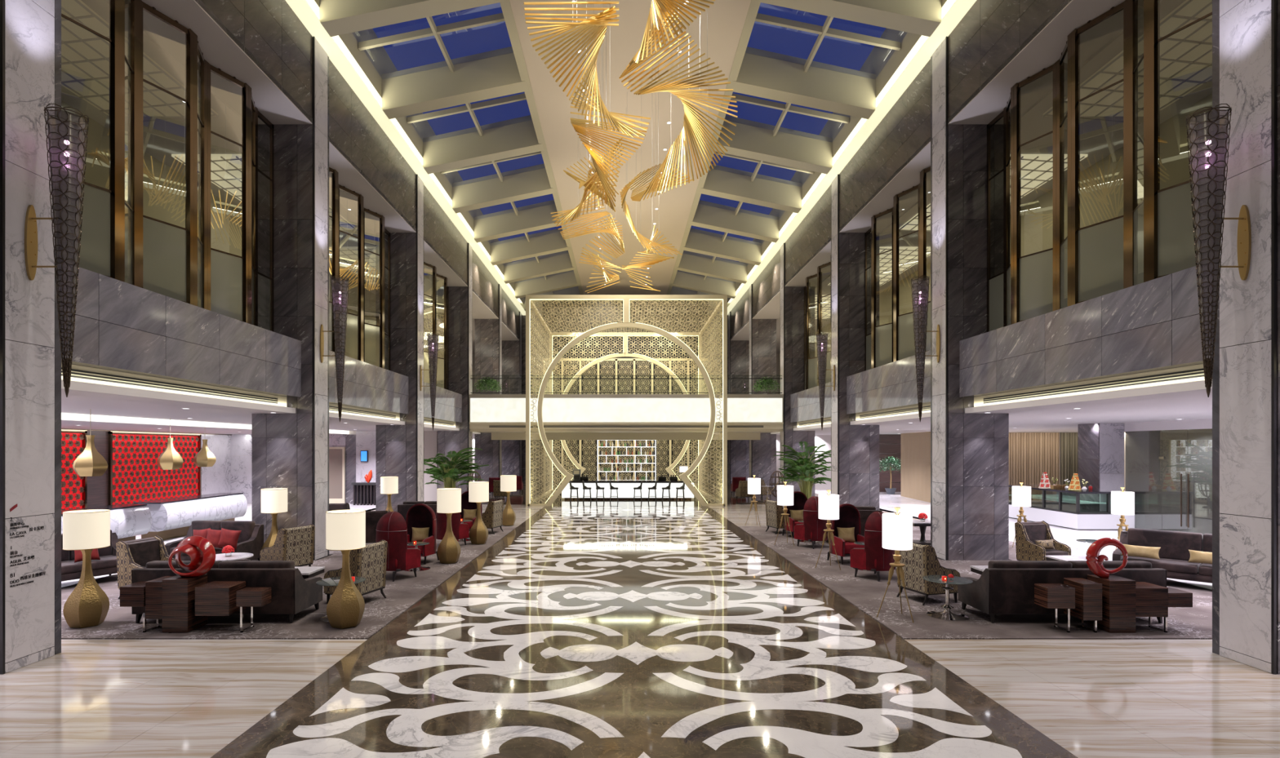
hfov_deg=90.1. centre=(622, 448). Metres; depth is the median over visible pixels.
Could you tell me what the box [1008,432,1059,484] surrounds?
curtain
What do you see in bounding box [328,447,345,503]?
door
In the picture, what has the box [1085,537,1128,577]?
sculpture
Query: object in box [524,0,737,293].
chandelier
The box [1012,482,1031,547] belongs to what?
tripod floor lamp
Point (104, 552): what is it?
cushion
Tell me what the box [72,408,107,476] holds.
pendant lamp
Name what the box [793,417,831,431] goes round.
trim
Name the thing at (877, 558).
hood
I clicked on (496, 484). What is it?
chair
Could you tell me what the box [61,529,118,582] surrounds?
sofa
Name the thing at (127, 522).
reception desk
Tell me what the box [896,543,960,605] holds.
chair
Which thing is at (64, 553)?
cushion
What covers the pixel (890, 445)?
wall
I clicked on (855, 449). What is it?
column
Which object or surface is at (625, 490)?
reception desk
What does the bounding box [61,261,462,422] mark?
wall
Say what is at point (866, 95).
ceiling
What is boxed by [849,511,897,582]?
chair
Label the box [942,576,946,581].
votive candle
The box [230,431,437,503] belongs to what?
wall
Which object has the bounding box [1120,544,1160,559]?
cushion
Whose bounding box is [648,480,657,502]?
bar stool
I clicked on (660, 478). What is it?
caddy
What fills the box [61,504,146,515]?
countertop
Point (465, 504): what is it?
hood
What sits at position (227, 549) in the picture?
flower bowl
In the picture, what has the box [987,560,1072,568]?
cushion
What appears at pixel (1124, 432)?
wall
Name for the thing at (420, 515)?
chair
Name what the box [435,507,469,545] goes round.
chair
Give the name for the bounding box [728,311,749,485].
column
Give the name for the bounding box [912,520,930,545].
side table
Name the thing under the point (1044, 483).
cake
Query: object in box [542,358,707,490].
lattice screen
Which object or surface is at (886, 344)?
window
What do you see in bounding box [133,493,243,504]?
countertop
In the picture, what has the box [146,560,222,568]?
cushion
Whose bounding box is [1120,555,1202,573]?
seat cushion
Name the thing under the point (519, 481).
chair
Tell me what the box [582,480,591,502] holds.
bar stool
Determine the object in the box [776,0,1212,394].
window
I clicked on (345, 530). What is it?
floor lamp
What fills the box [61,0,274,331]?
window
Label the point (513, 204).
skylight
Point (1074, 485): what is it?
cake
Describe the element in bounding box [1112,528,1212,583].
sofa
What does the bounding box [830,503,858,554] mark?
hood
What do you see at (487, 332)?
column
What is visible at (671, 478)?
caddy
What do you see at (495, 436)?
ceiling beam
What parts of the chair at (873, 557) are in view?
arm, leg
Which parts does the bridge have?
onyx panel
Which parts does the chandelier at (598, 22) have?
rod, rod, rod, rod, rod, rod, rod, rod, rod, rod, rod, rod, rod, rod, rod, rod, rod, rod, rod, rod, rod, rod, rod, rod, rod, rod, rod, rod, rod, rod, rod, rod, rod, rod, rod, rod, rod, rod, rod, rod, rod, rod, rod, rod, rod, rod, rod, rod, rod, rod, rod, rod, rod, rod, rod, rod, rod, rod, rod, rod, rod, rod, rod, rod, rod, rod, rod, rod, rod, rod, rod, rod, rod, rod, rod, rod, rod, rod, rod, rod, rod, rod, rod, rod, rod, rod, rod, rod, rod, rod, rod, rod, rod, rod, rod, rod, rod, rod, rod, rod, rod, rod, rod, rod, rod, rod, rod, rod, rod, rod, rod, rod, rod, rod, rod, rod, rod, rod, rod, rod, rod, rod, rod, rod, rod, rod, rod, rod, rod, rod, rod, rod, rod, rod, rod, rod, rod, rod, rod, rod, rod, rod, rod, rod, rod, rod, rod, rod, rod, rod, rod, rod, rod, rod, rod, rod, rod, rod, rod, rod, rod, rod, rod, rod, rod, rod, rod, rod, rod, rod, rod, rod, rod, rod, rod, rod, rod, rod, rod, rod, rod, rod, rod, rod, rod, rod, rod, rod, rod, rod, rod, rod, rod, rod, rod, rod, rod, rod, rod, rod, rod, rod, rod, rod, rod, rod, rod, rod, rod, rod, rod, rod, rod, rod, rod, rod, rod, rod, rod, rod, rod, rod, rod, rod, rod, rod, rod, rod, rod, rod, rod, rod, rod, rod, rod, rod, rod, rod, rod, rod, rod, rod, rod, rod, rod, rod, rod, rod, rod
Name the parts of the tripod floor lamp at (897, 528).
leg, stem, lamp shade, leg, leg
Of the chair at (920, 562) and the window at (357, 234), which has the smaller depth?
the chair at (920, 562)
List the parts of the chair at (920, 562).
leg, backrest, leg, rail, leg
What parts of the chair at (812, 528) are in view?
arm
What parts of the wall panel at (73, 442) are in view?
flower, flower, flower, flower, flower, flower, flower, flower, flower, flower, flower, flower, flower, flower, flower, flower, flower, flower, flower, flower, flower, flower, flower, flower, flower, flower, flower, flower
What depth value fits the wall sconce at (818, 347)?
23.35 m
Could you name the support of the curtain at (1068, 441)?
hanging from the ceiling at (1199, 406)
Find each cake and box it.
[1038,472,1050,488]
[1067,473,1081,491]
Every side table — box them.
[294,566,324,579]
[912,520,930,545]
[969,565,987,574]
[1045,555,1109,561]
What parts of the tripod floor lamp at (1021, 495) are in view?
stem, lamp shade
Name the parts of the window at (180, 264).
pane, frame, pane, pane, pane, frame, pane, pane, frame, pane, pane, pane, frame, pane, pane, frame, pane, pane, pane, frame, pane, pane, pane, frame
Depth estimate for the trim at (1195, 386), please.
11.11 m
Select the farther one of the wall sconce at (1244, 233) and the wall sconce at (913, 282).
the wall sconce at (913, 282)
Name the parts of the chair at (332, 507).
backrest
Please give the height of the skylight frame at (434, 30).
1.007 m
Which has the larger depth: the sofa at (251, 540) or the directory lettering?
the sofa at (251, 540)
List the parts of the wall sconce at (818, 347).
plate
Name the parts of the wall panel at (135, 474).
flower, flower, flower, flower, flower, flower, flower, flower, flower, flower, backing panel, backing panel, backing panel, backing panel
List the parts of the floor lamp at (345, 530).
lamp shade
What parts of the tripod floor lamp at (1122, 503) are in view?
leg, stem, lamp shade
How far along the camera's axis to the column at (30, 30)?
7.92 m
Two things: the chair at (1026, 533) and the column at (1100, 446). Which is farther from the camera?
the column at (1100, 446)
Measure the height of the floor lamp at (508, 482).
1.731 m
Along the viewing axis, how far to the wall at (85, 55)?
14.95 m
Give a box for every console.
[120,573,271,633]
[351,482,375,505]
[1034,574,1192,633]
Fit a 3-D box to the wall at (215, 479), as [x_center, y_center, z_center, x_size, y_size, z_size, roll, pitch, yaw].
[-22.510,-4.500,22.500,7.000,14.800,59.000,0,0,0]
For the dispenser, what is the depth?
33.39 m
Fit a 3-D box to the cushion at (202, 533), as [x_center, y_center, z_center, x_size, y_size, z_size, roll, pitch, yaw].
[-9.273,1.988,14.050,0.458,0.453,0.192,0,0,7]
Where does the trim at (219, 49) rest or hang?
attached to the wall at (272, 33)
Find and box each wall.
[61,0,474,353]
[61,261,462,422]
[61,428,231,507]
[195,0,519,338]
[201,434,231,495]
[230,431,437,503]
[472,353,779,481]
[521,315,542,484]
[542,300,708,489]
[708,315,728,484]
[730,0,1071,338]
[776,434,901,492]
[790,262,1212,422]
[1059,431,1125,490]
[1124,418,1212,535]
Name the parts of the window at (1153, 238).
frame, pane, frame, pane, frame, pane, frame, pane, frame, pane, frame, pane, frame, pane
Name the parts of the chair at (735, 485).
backrest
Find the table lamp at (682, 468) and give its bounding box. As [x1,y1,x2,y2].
[679,466,688,473]
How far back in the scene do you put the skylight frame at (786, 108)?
20.80 m
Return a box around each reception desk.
[61,504,151,542]
[561,480,693,499]
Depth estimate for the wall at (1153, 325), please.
11.60 m
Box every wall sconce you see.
[24,103,88,397]
[320,275,349,422]
[419,333,439,431]
[816,333,835,429]
[911,275,940,422]
[1185,103,1251,397]
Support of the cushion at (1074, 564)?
on the sofa at (1004, 587)
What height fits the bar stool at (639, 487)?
1.051 m
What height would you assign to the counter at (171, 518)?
1.140 m
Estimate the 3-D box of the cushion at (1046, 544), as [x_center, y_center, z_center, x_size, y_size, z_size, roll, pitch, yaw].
[9.196,2.108,13.900,0.480,0.219,0.166,0,0,-14]
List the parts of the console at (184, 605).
leg frame, leg frame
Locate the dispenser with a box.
[573,469,580,480]
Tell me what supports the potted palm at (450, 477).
on the floor
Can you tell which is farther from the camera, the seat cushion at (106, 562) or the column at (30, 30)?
the seat cushion at (106, 562)
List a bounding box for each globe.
[466,471,481,491]
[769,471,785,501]
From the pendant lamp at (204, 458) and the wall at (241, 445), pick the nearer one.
the pendant lamp at (204, 458)
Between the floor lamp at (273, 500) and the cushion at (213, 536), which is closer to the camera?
the cushion at (213, 536)
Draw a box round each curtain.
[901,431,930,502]
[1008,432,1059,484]
[1060,432,1078,485]
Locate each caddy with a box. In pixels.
[580,475,588,480]
[657,475,666,480]
[669,475,677,480]
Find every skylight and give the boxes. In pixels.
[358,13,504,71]
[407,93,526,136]
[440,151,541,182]
[510,201,518,215]
[524,232,529,241]
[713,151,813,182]
[721,232,728,241]
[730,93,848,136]
[734,201,742,215]
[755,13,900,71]
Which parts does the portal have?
rail, rail, ring frame, ring frame, frame, ring frame, ring frame, rail, rail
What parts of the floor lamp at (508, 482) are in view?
lamp shade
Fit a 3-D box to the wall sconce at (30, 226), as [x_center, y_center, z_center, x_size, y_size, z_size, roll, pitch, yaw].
[-7.046,-2.406,7.960,0.674,3.552,0.428,0,0,0]
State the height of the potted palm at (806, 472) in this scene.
2.980 m
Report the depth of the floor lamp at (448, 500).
14.80 m
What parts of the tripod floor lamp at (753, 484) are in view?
stem, lamp shade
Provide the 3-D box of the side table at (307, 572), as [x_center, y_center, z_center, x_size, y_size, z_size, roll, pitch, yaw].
[-5.627,2.413,11.200,0.550,0.550,0.600,0,0,0]
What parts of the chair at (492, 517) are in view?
backrest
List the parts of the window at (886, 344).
frame, pane, frame, frame, pane, frame, frame, pane, frame, frame, pane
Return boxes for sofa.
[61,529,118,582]
[131,560,322,623]
[164,520,263,560]
[397,501,436,521]
[826,506,881,543]
[957,560,1167,623]
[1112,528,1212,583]
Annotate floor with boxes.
[0,484,1279,757]
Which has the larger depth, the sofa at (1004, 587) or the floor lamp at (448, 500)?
the floor lamp at (448, 500)
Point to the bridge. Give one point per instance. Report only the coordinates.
(485, 410)
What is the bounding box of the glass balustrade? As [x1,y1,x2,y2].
[470,375,782,393]
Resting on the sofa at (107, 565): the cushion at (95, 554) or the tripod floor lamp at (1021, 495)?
the cushion at (95, 554)
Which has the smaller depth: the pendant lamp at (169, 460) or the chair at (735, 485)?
the pendant lamp at (169, 460)
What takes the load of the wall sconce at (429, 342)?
attached to the column at (399, 449)
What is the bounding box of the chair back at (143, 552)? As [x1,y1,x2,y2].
[127,539,159,567]
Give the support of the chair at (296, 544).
on the carpet at (406, 589)
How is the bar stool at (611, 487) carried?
on the floor
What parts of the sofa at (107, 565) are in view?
seat, arm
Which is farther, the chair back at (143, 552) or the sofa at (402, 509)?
the sofa at (402, 509)
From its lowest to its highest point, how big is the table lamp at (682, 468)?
0.750 m
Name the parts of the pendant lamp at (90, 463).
lamp shade, cord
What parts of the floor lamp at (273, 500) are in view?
lamp shade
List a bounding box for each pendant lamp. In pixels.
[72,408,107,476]
[156,417,183,470]
[193,440,216,466]
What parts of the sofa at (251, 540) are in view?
arm, seat, arm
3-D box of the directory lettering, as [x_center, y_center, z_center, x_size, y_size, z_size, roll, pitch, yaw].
[-7.380,1.181,7.939,0.004,1.002,0.478,0,0,0]
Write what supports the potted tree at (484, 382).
on the floor
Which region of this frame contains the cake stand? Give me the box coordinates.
[1049,484,1069,489]
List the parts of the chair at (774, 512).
backrest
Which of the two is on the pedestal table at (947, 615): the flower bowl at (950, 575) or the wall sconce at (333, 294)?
the flower bowl at (950, 575)
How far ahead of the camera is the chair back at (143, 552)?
11.62 m
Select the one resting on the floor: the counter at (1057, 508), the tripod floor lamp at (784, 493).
the counter at (1057, 508)
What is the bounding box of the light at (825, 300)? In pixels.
[814,294,830,320]
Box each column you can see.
[0,0,61,675]
[252,35,328,560]
[375,173,423,511]
[437,243,472,494]
[474,284,502,493]
[502,311,521,475]
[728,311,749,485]
[749,284,776,493]
[780,243,814,497]
[831,173,879,510]
[930,35,1008,560]
[1078,423,1124,511]
[1212,0,1279,675]
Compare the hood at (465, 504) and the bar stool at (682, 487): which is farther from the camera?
the bar stool at (682, 487)
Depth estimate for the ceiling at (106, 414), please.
16.87 m
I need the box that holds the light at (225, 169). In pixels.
[171,154,241,201]
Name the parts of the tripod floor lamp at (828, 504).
leg, stem, lamp shade, leg, leg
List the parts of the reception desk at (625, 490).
panel, panel, panel, panel, panel, panel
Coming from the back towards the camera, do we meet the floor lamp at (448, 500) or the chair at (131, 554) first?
the floor lamp at (448, 500)
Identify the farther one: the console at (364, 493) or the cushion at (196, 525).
the console at (364, 493)
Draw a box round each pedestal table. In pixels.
[315,576,365,622]
[403,542,430,572]
[457,520,471,542]
[761,485,773,501]
[796,520,818,542]
[853,541,869,571]
[922,575,973,621]
[1075,539,1097,543]
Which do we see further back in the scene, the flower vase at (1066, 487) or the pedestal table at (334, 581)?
the flower vase at (1066, 487)
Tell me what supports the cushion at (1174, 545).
on the sofa at (1174, 554)
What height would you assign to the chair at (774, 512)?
1.054 m
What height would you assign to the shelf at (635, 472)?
2.382 m
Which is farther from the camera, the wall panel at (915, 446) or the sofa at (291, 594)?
the wall panel at (915, 446)
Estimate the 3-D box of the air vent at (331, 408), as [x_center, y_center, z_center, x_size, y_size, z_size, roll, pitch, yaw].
[-7.986,-1.085,19.570,0.028,0.150,5.917,0,0,0]
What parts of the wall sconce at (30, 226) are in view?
plate, bracket arm, bracket arm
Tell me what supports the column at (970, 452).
on the floor
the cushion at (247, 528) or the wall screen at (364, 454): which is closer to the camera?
the cushion at (247, 528)
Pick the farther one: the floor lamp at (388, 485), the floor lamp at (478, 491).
the floor lamp at (388, 485)
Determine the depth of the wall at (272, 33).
17.31 m
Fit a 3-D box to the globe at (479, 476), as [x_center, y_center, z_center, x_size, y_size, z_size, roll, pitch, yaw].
[-6.728,1.866,29.000,0.699,1.668,0.699,0,0,-38]
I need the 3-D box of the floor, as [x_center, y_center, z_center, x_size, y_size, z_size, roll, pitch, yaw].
[0.190,2.820,22.500,52.000,0.260,59.000,0,0,0]
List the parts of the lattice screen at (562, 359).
post, post, post, post, post, rail, post, post, post, post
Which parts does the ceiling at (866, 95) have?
flat panel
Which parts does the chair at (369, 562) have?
leg, rail, backrest, leg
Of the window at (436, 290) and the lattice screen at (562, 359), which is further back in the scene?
the lattice screen at (562, 359)
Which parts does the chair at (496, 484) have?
backrest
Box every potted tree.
[473,377,501,391]
[752,376,780,392]
[879,456,901,494]
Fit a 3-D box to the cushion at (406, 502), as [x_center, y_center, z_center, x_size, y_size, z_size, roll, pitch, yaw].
[-6.623,1.973,20.312,0.662,0.550,0.200,0,0,-5]
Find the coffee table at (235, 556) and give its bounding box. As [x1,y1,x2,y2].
[215,552,253,561]
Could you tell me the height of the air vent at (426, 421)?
0.150 m
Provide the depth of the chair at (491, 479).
36.19 m
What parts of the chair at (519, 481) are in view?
backrest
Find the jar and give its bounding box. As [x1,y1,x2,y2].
[1088,484,1092,490]
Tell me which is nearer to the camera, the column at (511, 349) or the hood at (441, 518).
the hood at (441, 518)
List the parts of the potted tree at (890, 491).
pot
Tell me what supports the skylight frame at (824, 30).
attached to the ceiling at (866, 95)
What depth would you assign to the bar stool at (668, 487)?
32.02 m
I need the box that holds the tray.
[573,475,579,479]
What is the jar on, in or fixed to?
on the counter at (1057, 508)
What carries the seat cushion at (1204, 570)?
on the sofa at (1174, 554)
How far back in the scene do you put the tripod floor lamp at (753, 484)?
21.90 m
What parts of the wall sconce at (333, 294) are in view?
plate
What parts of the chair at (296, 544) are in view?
backrest, rail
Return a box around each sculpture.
[168,536,215,577]
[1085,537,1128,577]
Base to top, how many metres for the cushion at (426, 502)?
0.550 m
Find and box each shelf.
[597,440,656,480]
[1080,500,1111,503]
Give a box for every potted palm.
[423,447,489,488]
[773,441,831,499]
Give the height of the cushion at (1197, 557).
0.236 m
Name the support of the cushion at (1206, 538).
on the sofa at (1174, 554)
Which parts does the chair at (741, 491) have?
backrest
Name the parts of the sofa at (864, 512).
backrest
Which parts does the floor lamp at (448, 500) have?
lamp shade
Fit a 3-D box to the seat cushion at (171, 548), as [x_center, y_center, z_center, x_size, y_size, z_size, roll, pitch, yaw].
[-9.692,2.308,14.530,0.737,0.160,0.700,0,0,6]
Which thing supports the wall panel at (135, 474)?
attached to the wall at (97, 486)
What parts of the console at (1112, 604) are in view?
leg frame, leg frame, leg frame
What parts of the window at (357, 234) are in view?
pane, pane, pane, frame, frame, pane, pane, pane, frame, frame, pane, pane, pane, frame, frame, pane, pane, pane, frame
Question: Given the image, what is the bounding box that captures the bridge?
[469,394,783,432]
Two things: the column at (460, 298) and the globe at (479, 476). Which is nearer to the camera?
the globe at (479, 476)
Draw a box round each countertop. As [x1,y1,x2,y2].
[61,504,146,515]
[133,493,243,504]
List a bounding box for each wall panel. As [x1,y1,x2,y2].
[61,429,87,511]
[108,431,201,505]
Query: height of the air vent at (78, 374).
0.150 m
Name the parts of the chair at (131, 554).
backrest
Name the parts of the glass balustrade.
handrail, rail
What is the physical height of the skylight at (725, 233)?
1.007 m
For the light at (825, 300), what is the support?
attached to the window at (1186, 55)
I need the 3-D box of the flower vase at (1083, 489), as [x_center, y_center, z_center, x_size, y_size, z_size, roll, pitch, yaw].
[15.411,1.234,21.290,0.209,0.402,0.177,0,0,-39]
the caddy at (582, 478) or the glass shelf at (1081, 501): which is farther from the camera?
the caddy at (582, 478)
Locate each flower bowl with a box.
[222,545,234,556]
[918,512,927,521]
[947,573,954,579]
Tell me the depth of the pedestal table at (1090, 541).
14.40 m
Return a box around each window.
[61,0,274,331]
[328,167,391,370]
[423,262,448,390]
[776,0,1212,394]
[804,255,831,390]
[864,165,930,371]
[986,0,1212,332]
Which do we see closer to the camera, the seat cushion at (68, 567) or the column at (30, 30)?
the column at (30, 30)
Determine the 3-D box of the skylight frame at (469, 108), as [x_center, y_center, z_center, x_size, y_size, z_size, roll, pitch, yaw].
[-4.970,-11.114,20.848,4.080,1.007,3.325,0,0,0]
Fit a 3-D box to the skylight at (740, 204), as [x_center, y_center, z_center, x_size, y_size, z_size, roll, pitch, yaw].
[5.350,-11.114,28.538,4.080,1.007,3.325,0,0,0]
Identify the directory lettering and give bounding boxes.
[9,504,45,587]
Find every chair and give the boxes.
[115,535,175,599]
[259,524,315,566]
[323,539,387,604]
[328,502,350,511]
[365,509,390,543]
[375,511,421,582]
[405,503,439,564]
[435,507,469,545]
[460,491,482,531]
[481,499,503,534]
[488,477,500,495]
[493,480,510,500]
[516,475,523,493]
[730,476,746,494]
[735,480,753,501]
[756,479,771,497]
[764,499,786,534]
[782,491,807,537]
[794,496,828,549]
[826,503,864,564]
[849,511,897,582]
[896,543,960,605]
[1014,520,1071,560]
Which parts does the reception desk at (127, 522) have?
curved panel, curved panel, curved panel, curved panel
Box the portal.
[525,294,727,506]
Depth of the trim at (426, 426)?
27.89 m
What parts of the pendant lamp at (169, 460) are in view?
lamp shade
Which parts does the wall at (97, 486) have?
recess panel, cornice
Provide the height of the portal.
9.805 m
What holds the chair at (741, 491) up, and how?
on the floor
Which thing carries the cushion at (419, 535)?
on the chair at (420, 515)
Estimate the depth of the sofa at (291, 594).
9.76 m
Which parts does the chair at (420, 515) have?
seat, arm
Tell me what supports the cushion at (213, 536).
on the sofa at (251, 540)
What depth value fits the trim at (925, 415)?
19.70 m
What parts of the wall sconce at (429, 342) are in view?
plate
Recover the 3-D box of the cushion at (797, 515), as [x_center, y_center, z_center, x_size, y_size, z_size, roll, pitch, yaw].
[5.308,2.058,19.430,0.420,0.356,0.164,0,0,0]
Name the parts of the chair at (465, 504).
seat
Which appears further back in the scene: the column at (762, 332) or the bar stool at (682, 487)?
the column at (762, 332)
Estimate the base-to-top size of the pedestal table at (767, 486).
0.750 m
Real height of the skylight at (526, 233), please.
1.007 m
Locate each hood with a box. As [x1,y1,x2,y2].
[375,511,406,571]
[435,507,459,540]
[460,492,482,519]
[804,496,827,541]
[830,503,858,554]
[865,511,895,571]
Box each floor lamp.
[62,509,110,628]
[260,488,287,550]
[325,509,365,629]
[380,476,398,511]
[436,488,461,564]
[468,481,488,544]
[500,475,516,525]
[745,475,760,527]
[773,481,794,546]
[815,489,840,570]
[876,507,913,622]
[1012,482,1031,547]
[1111,487,1134,550]
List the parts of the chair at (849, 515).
arm, arm trim, seat, arm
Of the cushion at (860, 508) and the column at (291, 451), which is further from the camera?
the cushion at (860, 508)
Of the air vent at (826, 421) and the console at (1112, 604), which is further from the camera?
the air vent at (826, 421)
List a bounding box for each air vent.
[61,366,279,404]
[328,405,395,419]
[423,419,453,426]
[488,425,764,428]
[799,419,831,426]
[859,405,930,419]
[982,367,1204,404]
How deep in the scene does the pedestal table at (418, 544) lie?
14.06 m
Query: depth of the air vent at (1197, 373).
11.04 m
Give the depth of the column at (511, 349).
46.11 m
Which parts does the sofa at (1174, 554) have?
arm, seat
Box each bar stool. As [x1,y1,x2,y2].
[568,480,578,502]
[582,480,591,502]
[595,480,604,502]
[608,480,617,502]
[633,480,642,502]
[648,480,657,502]
[662,480,671,502]
[675,482,684,502]
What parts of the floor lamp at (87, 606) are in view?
lamp shade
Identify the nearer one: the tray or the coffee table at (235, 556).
the coffee table at (235, 556)
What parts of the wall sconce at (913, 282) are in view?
plate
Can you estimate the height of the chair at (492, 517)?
1.054 m
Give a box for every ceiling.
[61,393,480,438]
[284,0,976,315]
[770,393,1212,435]
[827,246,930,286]
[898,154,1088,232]
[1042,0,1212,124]
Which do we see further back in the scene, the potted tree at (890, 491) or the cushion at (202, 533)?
the potted tree at (890, 491)
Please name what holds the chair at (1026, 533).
on the carpet at (864, 591)
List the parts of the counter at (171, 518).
curved panel, curved panel, curved panel, curved panel, curved panel, curved panel, curved panel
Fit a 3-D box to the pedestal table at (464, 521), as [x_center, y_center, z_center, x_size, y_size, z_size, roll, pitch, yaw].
[-4.657,2.403,18.600,0.600,0.570,0.600,0,0,0]
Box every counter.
[133,493,247,540]
[1008,484,1136,530]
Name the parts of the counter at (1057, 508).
case glass, case glass, post, case glass, post, case glass, sill, post, post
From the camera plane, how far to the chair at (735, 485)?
36.69 m
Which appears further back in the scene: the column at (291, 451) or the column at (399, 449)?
the column at (399, 449)
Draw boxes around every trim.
[61,363,295,413]
[108,0,519,340]
[328,403,404,425]
[423,417,459,431]
[730,0,1143,340]
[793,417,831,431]
[850,403,930,425]
[964,364,1212,413]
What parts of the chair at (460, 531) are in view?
arm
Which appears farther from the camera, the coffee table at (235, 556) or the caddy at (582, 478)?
the caddy at (582, 478)
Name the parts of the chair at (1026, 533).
backrest, seat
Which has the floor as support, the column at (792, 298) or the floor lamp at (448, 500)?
the column at (792, 298)
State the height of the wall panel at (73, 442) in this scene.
3.020 m
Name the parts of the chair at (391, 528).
leg, arm, leg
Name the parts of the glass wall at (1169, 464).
glass panel, glass panel, pull handle, pull handle, glass panel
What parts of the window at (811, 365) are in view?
frame, pane, frame, frame, pane, frame, frame, pane, frame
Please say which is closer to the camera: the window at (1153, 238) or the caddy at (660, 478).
the window at (1153, 238)
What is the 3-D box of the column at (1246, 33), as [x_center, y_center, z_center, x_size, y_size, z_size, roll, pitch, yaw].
[8.514,-4.500,8.020,1.502,14.400,0.820,0,0,0]
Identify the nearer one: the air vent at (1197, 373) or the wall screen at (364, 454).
the air vent at (1197, 373)
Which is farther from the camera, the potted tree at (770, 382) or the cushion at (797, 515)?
the potted tree at (770, 382)
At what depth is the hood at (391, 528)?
12.95 m
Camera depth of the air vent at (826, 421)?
27.80 m
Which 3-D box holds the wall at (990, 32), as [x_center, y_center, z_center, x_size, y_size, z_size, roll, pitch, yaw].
[7.960,-9.742,23.420,0.300,3.916,45.380,0,0,0]
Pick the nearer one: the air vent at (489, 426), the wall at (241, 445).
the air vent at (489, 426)
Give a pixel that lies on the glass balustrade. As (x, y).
(470, 375)
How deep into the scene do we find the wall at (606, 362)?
41.59 m
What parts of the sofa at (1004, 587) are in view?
leg, arm, leg, backrest, leg, arm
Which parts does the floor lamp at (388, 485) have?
lamp shade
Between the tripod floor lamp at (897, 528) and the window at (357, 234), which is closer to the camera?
the tripod floor lamp at (897, 528)
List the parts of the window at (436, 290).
pane, pane, pane, frame, frame, pane, pane, pane, frame, frame, frame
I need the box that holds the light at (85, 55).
[61,0,218,122]
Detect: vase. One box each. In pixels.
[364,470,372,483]
[1064,479,1069,489]
[1081,479,1088,491]
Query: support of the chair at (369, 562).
on the carpet at (406, 589)
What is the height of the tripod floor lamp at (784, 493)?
1.748 m
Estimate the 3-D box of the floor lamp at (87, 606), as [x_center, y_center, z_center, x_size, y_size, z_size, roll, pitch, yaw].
[-8.122,1.823,9.687,0.560,1.731,0.560,0,0,-20]
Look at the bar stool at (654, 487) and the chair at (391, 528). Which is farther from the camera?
the bar stool at (654, 487)
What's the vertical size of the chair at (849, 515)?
1.375 m
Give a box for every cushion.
[61,533,69,561]
[61,560,82,574]
[69,529,111,560]
[71,555,116,569]
[74,548,100,563]
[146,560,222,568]
[169,546,186,555]
[191,520,224,536]
[192,528,210,538]
[206,528,222,549]
[213,547,225,554]
[216,528,241,550]
[217,560,294,568]
[221,520,255,543]
[403,501,424,504]
[411,527,429,542]
[424,501,436,504]
[462,509,476,520]
[789,510,803,521]
[836,527,855,542]
[854,506,875,510]
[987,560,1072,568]
[1022,523,1047,543]
[1035,539,1054,549]
[1067,560,1151,568]
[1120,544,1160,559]
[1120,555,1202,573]
[1127,528,1203,560]
[1187,550,1212,564]
[1198,563,1212,576]
[1202,533,1212,552]
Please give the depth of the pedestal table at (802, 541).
18.25 m
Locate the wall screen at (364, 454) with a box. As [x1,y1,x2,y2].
[360,450,368,462]
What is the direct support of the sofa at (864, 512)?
on the carpet at (864, 591)
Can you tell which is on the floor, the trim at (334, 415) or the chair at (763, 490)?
the chair at (763, 490)
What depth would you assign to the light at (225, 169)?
17.61 m
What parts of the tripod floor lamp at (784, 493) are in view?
leg, stem, lamp shade, leg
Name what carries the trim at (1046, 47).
attached to the wall at (990, 32)
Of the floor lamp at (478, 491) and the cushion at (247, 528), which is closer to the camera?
the cushion at (247, 528)
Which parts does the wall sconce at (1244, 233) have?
bracket arm, bracket arm, plate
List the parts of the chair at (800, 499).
arm, seat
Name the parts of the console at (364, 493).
column leg, column leg, column leg, column leg, column leg, column leg, column leg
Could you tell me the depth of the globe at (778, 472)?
28.88 m
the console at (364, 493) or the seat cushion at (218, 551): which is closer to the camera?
the seat cushion at (218, 551)
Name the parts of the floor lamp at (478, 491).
lamp shade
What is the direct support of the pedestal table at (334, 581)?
on the carpet at (406, 589)
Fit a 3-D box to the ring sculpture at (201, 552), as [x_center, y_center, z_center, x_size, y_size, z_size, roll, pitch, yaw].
[-6.414,1.633,9.497,0.623,0.620,0.335,0,0,-6]
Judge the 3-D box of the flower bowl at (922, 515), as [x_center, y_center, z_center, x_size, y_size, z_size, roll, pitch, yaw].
[8.470,1.945,18.000,0.240,0.246,0.253,0,0,10]
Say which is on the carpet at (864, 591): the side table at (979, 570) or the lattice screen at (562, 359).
the side table at (979, 570)
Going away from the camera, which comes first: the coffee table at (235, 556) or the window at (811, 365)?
the coffee table at (235, 556)
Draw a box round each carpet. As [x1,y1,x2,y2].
[61,526,517,639]
[738,526,1212,639]
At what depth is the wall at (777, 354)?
51.99 m
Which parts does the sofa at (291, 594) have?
arm, leg, backrest, leg, arm, leg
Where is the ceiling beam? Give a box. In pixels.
[491,432,759,439]

